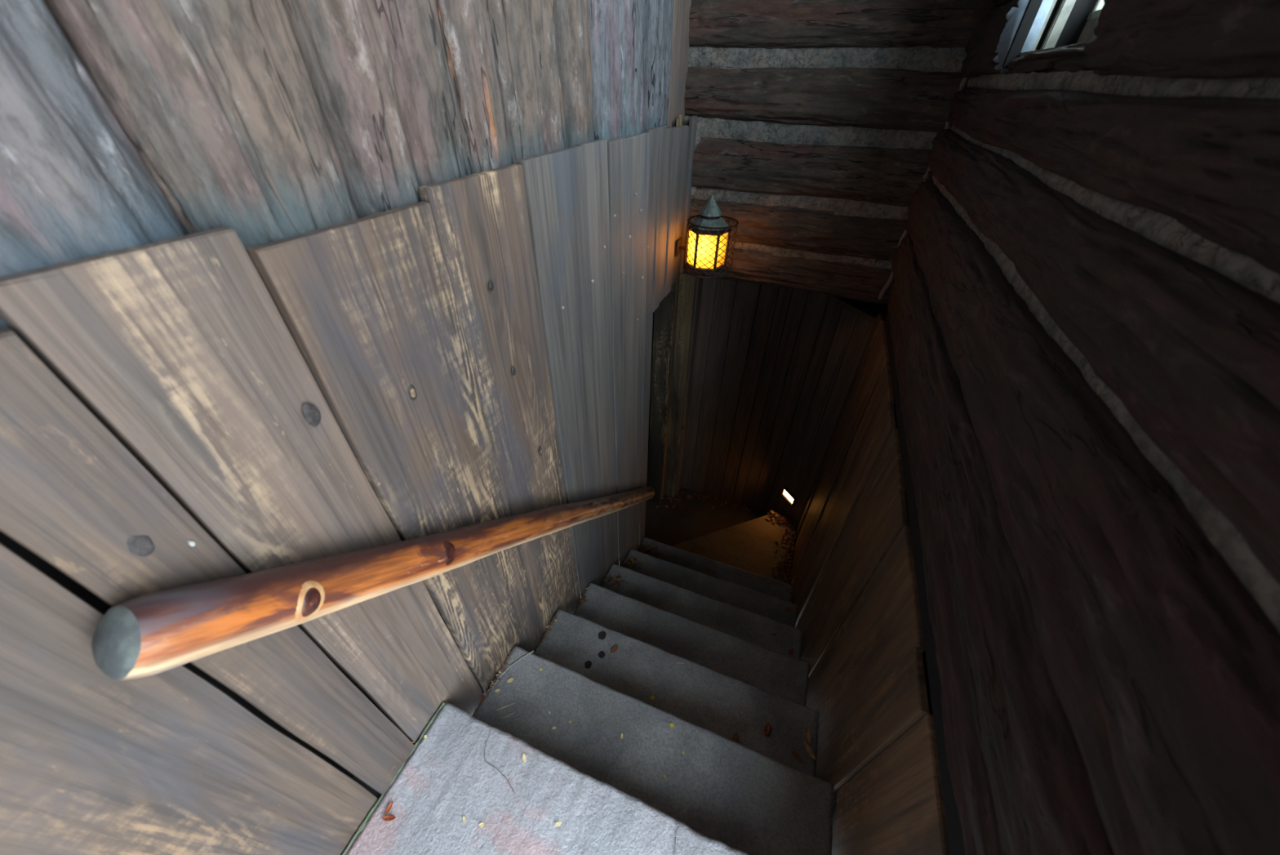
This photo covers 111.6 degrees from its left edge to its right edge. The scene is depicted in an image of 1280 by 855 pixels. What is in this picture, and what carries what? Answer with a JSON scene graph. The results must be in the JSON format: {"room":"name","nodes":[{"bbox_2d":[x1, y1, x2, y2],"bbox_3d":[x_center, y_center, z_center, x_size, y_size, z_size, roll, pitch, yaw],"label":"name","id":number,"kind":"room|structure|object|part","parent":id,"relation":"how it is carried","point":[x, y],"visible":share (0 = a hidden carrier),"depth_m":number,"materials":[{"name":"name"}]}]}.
{"room":"cabin stairwell","nodes":[
{"label":"cabin stairwell","id":0,"kind":"room"},
{"bbox_2d":[0,293,453,777],"bbox_3d":[-0.678,0.177,0.538,0.128,3.872,3.290,14,41,16],"label":"wall","id":1,"kind":"structure","parent":0,"point":[55,574],"depth_m":0.51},
{"bbox_2d":[0,0,691,375],"bbox_3d":[-0.335,-1.075,0.358,0.176,1.650,2.776,14,41,16],"label":"wall","id":2,"kind":"structure","parent":0,"point":[124,124],"depth_m":0.52,"materials":[{"name":"grey wood"}]},
{"bbox_2d":[0,114,697,854],"bbox_3d":[-0.296,0.468,1.572,0.037,2.479,2.774,14,41,16],"label":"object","id":3,"kind":"structure","parent":2,"relation":"attached to","point":[477,349],"depth_m":0.63,"materials":[{"name":"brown wood"}]},
{"bbox_2d":[91,485,654,679],"bbox_3d":[-0.224,0.291,1.469,0.087,1.488,1.679,14,41,16],"label":"handrail","id":4,"kind":"object","parent":3,"relation":"attached to","point":[151,633],"visible":1,"depth_m":0.54,"materials":[{"name":"brown wood"}]},
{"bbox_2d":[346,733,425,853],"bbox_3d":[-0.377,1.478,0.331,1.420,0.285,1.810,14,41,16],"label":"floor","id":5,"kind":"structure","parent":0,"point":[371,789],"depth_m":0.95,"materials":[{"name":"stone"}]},
{"bbox_2d":[644,480,767,546],"bbox_3d":[0.288,0.847,3.360,1.840,0.080,1.120,14,41,16],"label":"floor","id":6,"kind":"structure","parent":0,"point":[670,526],"depth_m":3.47,"materials":[{"name":"wood"}]},
{"bbox_2d":[345,510,833,854],"bbox_3d":[0.077,1.190,1.678,0.952,1.555,3.717,14,41,16],"label":"staircase","id":7,"kind":"structure","parent":6,"relation":"on","point":[691,633],"depth_m":1.18,"materials":[{"name":"stone"}]},
{"bbox_2d":[382,814,395,821],"bbox_3d":[-0.518,0.806,0.899,0.028,0.005,0.010,-3,39,-5],"label":"leaf","id":8,"kind":"object","parent":7,"relation":"on","point":[388,817],"visible":1,"depth_m":0.90,"materials":[{"name":"brown plant"}]},
{"bbox_2d":[385,800,392,813],"bbox_3d":[-0.525,0.796,0.912,0.009,0.004,0.022,7,39,7],"label":"leaf","id":9,"kind":"object","parent":7,"relation":"on","point":[389,806],"visible":1,"depth_m":0.91,"materials":[{"name":"brown plant"}]},
{"bbox_2d":[342,702,444,854],"bbox_3d":[-0.592,0.856,0.841,0.007,0.006,0.620,14,41,16],"label":"moss strip","id":10,"kind":"object","parent":7,"relation":"on","point":[374,807],"visible":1,"depth_m":0.93,"materials":[{"name":"green plant"}]},
{"bbox_2d":[474,651,513,713],"bbox_3d":[-0.424,0.742,1.274,0.025,0.016,0.180,14,41,16],"label":"leaf litter","id":11,"kind":"object","parent":7,"relation":"on","point":[485,694],"visible":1,"depth_m":1.27,"materials":[{"name":"brown plant"}]},
{"bbox_2d":[506,677,513,682],"bbox_3d":[-0.382,0.744,1.282,0.020,0.003,0.012,-17,42,-21],"label":"petal","id":12,"kind":"object","parent":7,"relation":"on","point":[509,680],"visible":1,"depth_m":1.28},
{"bbox_2d":[522,753,526,762],"bbox_3d":[-0.261,0.745,0.982,0.008,0.002,0.018,-13,41,-16],"label":"petal","id":13,"kind":"object","parent":7,"relation":"on","point":[524,757],"visible":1,"depth_m":0.98,"materials":[{"name":"beige plant"}]},
{"bbox_2d":[533,615,556,655],"bbox_3d":[-0.338,0.755,1.564,0.032,0.015,0.167,14,41,16],"label":"leaf litter","id":14,"kind":"object","parent":7,"relation":"on","point":[554,615],"visible":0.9,"depth_m":1.57,"materials":[{"name":"brown plant"}]},
{"bbox_2d":[546,650,553,660],"bbox_3d":[-0.311,0.799,1.515,0.022,0.008,0.042,2,39,1],"label":"leaf","id":15,"kind":"object","parent":7,"relation":"on","point":[550,655],"visible":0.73,"depth_m":1.52,"materials":[{"name":"brown plant"}]},
{"bbox_2d":[555,821,561,826],"bbox_3d":[-0.169,0.816,0.897,0.014,0.002,0.007,-9,40,-13],"label":"petal","id":16,"kind":"object","parent":7,"relation":"on","point":[558,823],"visible":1,"depth_m":0.90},
{"bbox_2d":[573,583,590,612],"bbox_3d":[-0.241,0.741,1.883,0.041,0.020,0.137,14,41,16],"label":"leaf litter","id":17,"kind":"object","parent":7,"relation":"on","point":[581,601],"visible":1,"depth_m":1.88,"materials":[{"name":"brown plant"}]},
{"bbox_2d":[584,660,591,668],"bbox_3d":[-0.179,0.818,1.502,0.025,0.001,0.027,14,41,16],"label":"stone","id":18,"kind":"object","parent":7,"relation":"on","point":[588,664],"visible":1,"depth_m":1.50,"materials":[{"name":"black stone"}]},
{"bbox_2d":[598,650,604,657],"bbox_3d":[-0.134,0.797,1.529,0.023,0.001,0.025,14,41,16],"label":"stone","id":19,"kind":"object","parent":7,"relation":"on","point":[602,654],"visible":1,"depth_m":1.53,"materials":[{"name":"grey stone"}]},
{"bbox_2d":[598,631,605,639],"bbox_3d":[-0.138,0.754,1.582,0.029,0.001,0.032,14,41,16],"label":"stone","id":20,"kind":"object","parent":7,"relation":"on","point":[602,635],"visible":1,"depth_m":1.58,"materials":[{"name":"grey stone"}]},
{"bbox_2d":[610,644,617,652],"bbox_3d":[-0.090,0.784,1.540,0.034,0.006,0.016,-30,48,-32],"label":"leaf","id":21,"kind":"object","parent":7,"relation":"on","point":[614,649],"visible":1,"depth_m":1.54,"materials":[{"name":"brown plant"}]},
{"bbox_2d":[602,573,630,587],"bbox_3d":[-0.114,0.763,2.161,0.130,0.022,0.093,14,41,16],"label":"leaf litter","id":22,"kind":"object","parent":7,"relation":"on","point":[606,580],"visible":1,"depth_m":2.16,"materials":[{"name":"brown plant"}]},
{"bbox_2d":[622,555,645,569],"bbox_3d":[-0.036,0.773,2.454,0.126,0.021,0.098,14,41,16],"label":"leaf litter","id":23,"kind":"object","parent":7,"relation":"on","point":[631,560],"visible":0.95,"depth_m":2.46,"materials":[{"name":"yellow plant"}]},
{"bbox_2d":[638,541,659,555],"bbox_3d":[0.050,0.768,2.762,0.142,0.024,0.118,-2,39,-3],"label":"leaf litter","id":24,"kind":"object","parent":7,"relation":"on","point":[646,548],"visible":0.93,"depth_m":2.76,"materials":[{"name":"brown plant"}]},
{"bbox_2d":[731,732,737,741],"bbox_3d":[0.292,0.955,1.339,0.017,0.006,0.034,25,45,27],"label":"leaf","id":25,"kind":"object","parent":7,"relation":"on","point":[735,737],"visible":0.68,"depth_m":1.34,"materials":[{"name":"brown plant"}]},
{"bbox_2d":[764,722,769,735],"bbox_3d":[0.397,0.941,1.358,0.018,0.006,0.040,16,41,19],"label":"leaf","id":26,"kind":"object","parent":7,"relation":"on","point":[766,728],"visible":1,"depth_m":1.36,"materials":[{"name":"brown plant"}]},
{"bbox_2d":[766,510,795,584],"bbox_3d":[0.994,0.847,2.984,0.208,0.032,0.704,6,39,6],"label":"leaf litter","id":27,"kind":"object","parent":7,"relation":"on","point":[785,574],"visible":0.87,"depth_m":2.99,"materials":[{"name":"brown plant"}]},
{"bbox_2d":[788,648,793,653],"bbox_3d":[0.663,0.986,1.914,0.034,0.006,0.016,-24,45,-28],"label":"leaf","id":28,"kind":"object","parent":7,"relation":"on","point":[791,651],"visible":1,"depth_m":1.92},
{"bbox_2d":[791,750,803,761],"bbox_3d":[0.470,0.985,1.306,0.040,0.005,0.012,29,47,30],"label":"leaf","id":29,"kind":"object","parent":7,"relation":"on","point":[796,755],"visible":1,"depth_m":1.31,"materials":[{"name":"brown plant"}]},
{"bbox_2d":[804,725,811,744],"bbox_3d":[0.520,0.952,1.347,0.019,0.008,0.048,8,39,9],"label":"leaf","id":30,"kind":"object","parent":7,"relation":"on","point":[807,733],"visible":1,"depth_m":1.35,"materials":[{"name":"brown plant"}]},
{"bbox_2d":[803,740,815,759],"bbox_3d":[0.511,0.976,1.316,0.020,0.008,0.052,-14,42,-18],"label":"leaf","id":31,"kind":"object","parent":7,"relation":"on","point":[807,748],"visible":1,"depth_m":1.32,"materials":[{"name":"brown plant"}]},
{"bbox_2d":[647,272,702,502],"bbox_3d":[0.226,-0.204,3.003,0.313,2.001,0.105,-15,42,-19],"label":"wall","id":32,"kind":"structure","parent":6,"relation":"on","point":[673,363],"depth_m":2.89,"materials":[{"name":"wood"}]},
{"bbox_2d":[656,491,763,514],"bbox_3d":[0.560,0.610,3.572,0.860,0.027,0.209,3,39,2],"label":"leaf litter","id":33,"kind":"object","parent":6,"relation":"on","point":[688,495],"visible":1,"depth_m":3.58,"materials":[{"name":"brown plant"}]},
{"bbox_2d":[647,284,878,508],"bbox_3d":[0.547,-0.325,3.041,2.020,2.351,0.074,14,41,16],"label":"wall","id":34,"kind":"structure","parent":0,"point":[871,307],"depth_m":2.83,"materials":[{"name":"brown wood"}]},
{"bbox_2d":[675,278,827,511],"bbox_3d":[0.635,-0.185,3.037,0.852,1.981,0.024,14,41,16],"label":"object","id":35,"kind":"structure","parent":34,"relation":"attached to","point":[717,305],"depth_m":2.90,"materials":[{"name":"brown wood"}]},
{"bbox_2d":[765,295,876,526],"bbox_3d":[1.103,0.074,2.848,0.036,1.830,0.347,-15,42,-19],"label":"wainscot","id":36,"kind":"structure","parent":34,"relation":"attached to","point":[846,327],"depth_m":2.63,"materials":[{"name":"brown wood"}]},
{"bbox_2d":[781,486,796,506],"bbox_3d":[1.084,0.500,3.166,0.026,0.076,0.128,-15,42,-19],"label":"step light","id":37,"kind":"object","parent":36,"relation":"attached to","point":[786,493],"visible":1,"depth_m":3.16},
{"bbox_2d":[680,0,999,304],"bbox_3d":[0.754,-1.642,1.526,1.400,2.241,0.440,14,41,16],"label":"wall","id":38,"kind":"structure","parent":0,"point":[819,122],"depth_m":1.68,"materials":[{"name":"brown wood"}]},
{"bbox_2d":[675,195,742,278],"bbox_3d":[0.303,-0.856,1.915,0.260,0.307,0.252,31,47,31],"label":"lantern","id":39,"kind":"object","parent":38,"relation":"attached to","point":[702,246],"visible":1,"depth_m":1.86,"materials":[{"name":"glass"}]},
{"bbox_3d":[0.228,-0.786,1.908,0.057,0.145,0.063,14,41,16],"label":"pane","id":40,"kind":"part","parent":39,"relation":"part of","materials":[{"name":"yellow glass"}]},
{"bbox_3d":[0.296,-0.739,1.980,0.167,0.006,0.172,14,41,16],"label":"plate","id":41,"kind":"part","parent":39,"relation":"part of","materials":[{"name":"metal"}]},
{"bbox_3d":[0.285,-0.756,1.872,0.084,0.145,0.018,14,41,16],"label":"pane","id":42,"kind":"part","parent":39,"relation":"part of","materials":[{"name":"yellow glass"}]},
{"bbox_3d":[0.297,-0.802,1.929,0.189,0.172,0.184,14,41,16],"label":"frame","id":43,"kind":"part","parent":39,"relation":"part of","materials":[{"name":"metal"}]},
{"bbox_2d":[875,303,933,715],"bbox_3d":[0.921,0.802,1.982,0.214,1.941,2.500,14,41,16],"label":"wall","id":44,"kind":"structure","parent":0,"point":[883,308],"depth_m":0.88,"materials":[{"name":"brown wood"}]},
{"bbox_2d":[788,310,950,854],"bbox_3d":[0.762,0.805,1.897,0.024,1.879,2.247,14,41,16],"label":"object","id":45,"kind":"structure","parent":44,"relation":"attached to","point":[853,579],"depth_m":1.20,"materials":[{"name":"brown wood"}]},
{"bbox_2d":[878,0,1279,854],"bbox_3d":[0.622,-0.291,0.181,0.316,2.656,4.250,14,41,16],"label":"wall","id":46,"kind":"structure","parent":0,"point":[1082,318],"depth_m":0.46,"materials":[{"name":"brown wood"}]},
{"bbox_2d":[1002,0,1104,67],"bbox_3d":[0.925,-1.045,0.667,0.166,0.755,0.695,14,41,16],"label":"window","id":47,"kind":"structure","parent":46,"relation":"in","point":[1065,7],"depth_m":1.07,"materials":[{"name":"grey wood"}]},
{"bbox_3d":[0.986,-0.777,0.851,0.015,0.079,0.695,14,41,16],"label":"sill panel","id":48,"kind":"part","parent":47,"relation":"part of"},
{"bbox_3d":[0.993,-1.063,0.619,0.022,0.663,0.695,14,41,16],"label":"frame","id":49,"kind":"part","parent":47,"relation":"part of","materials":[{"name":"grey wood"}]}
]}

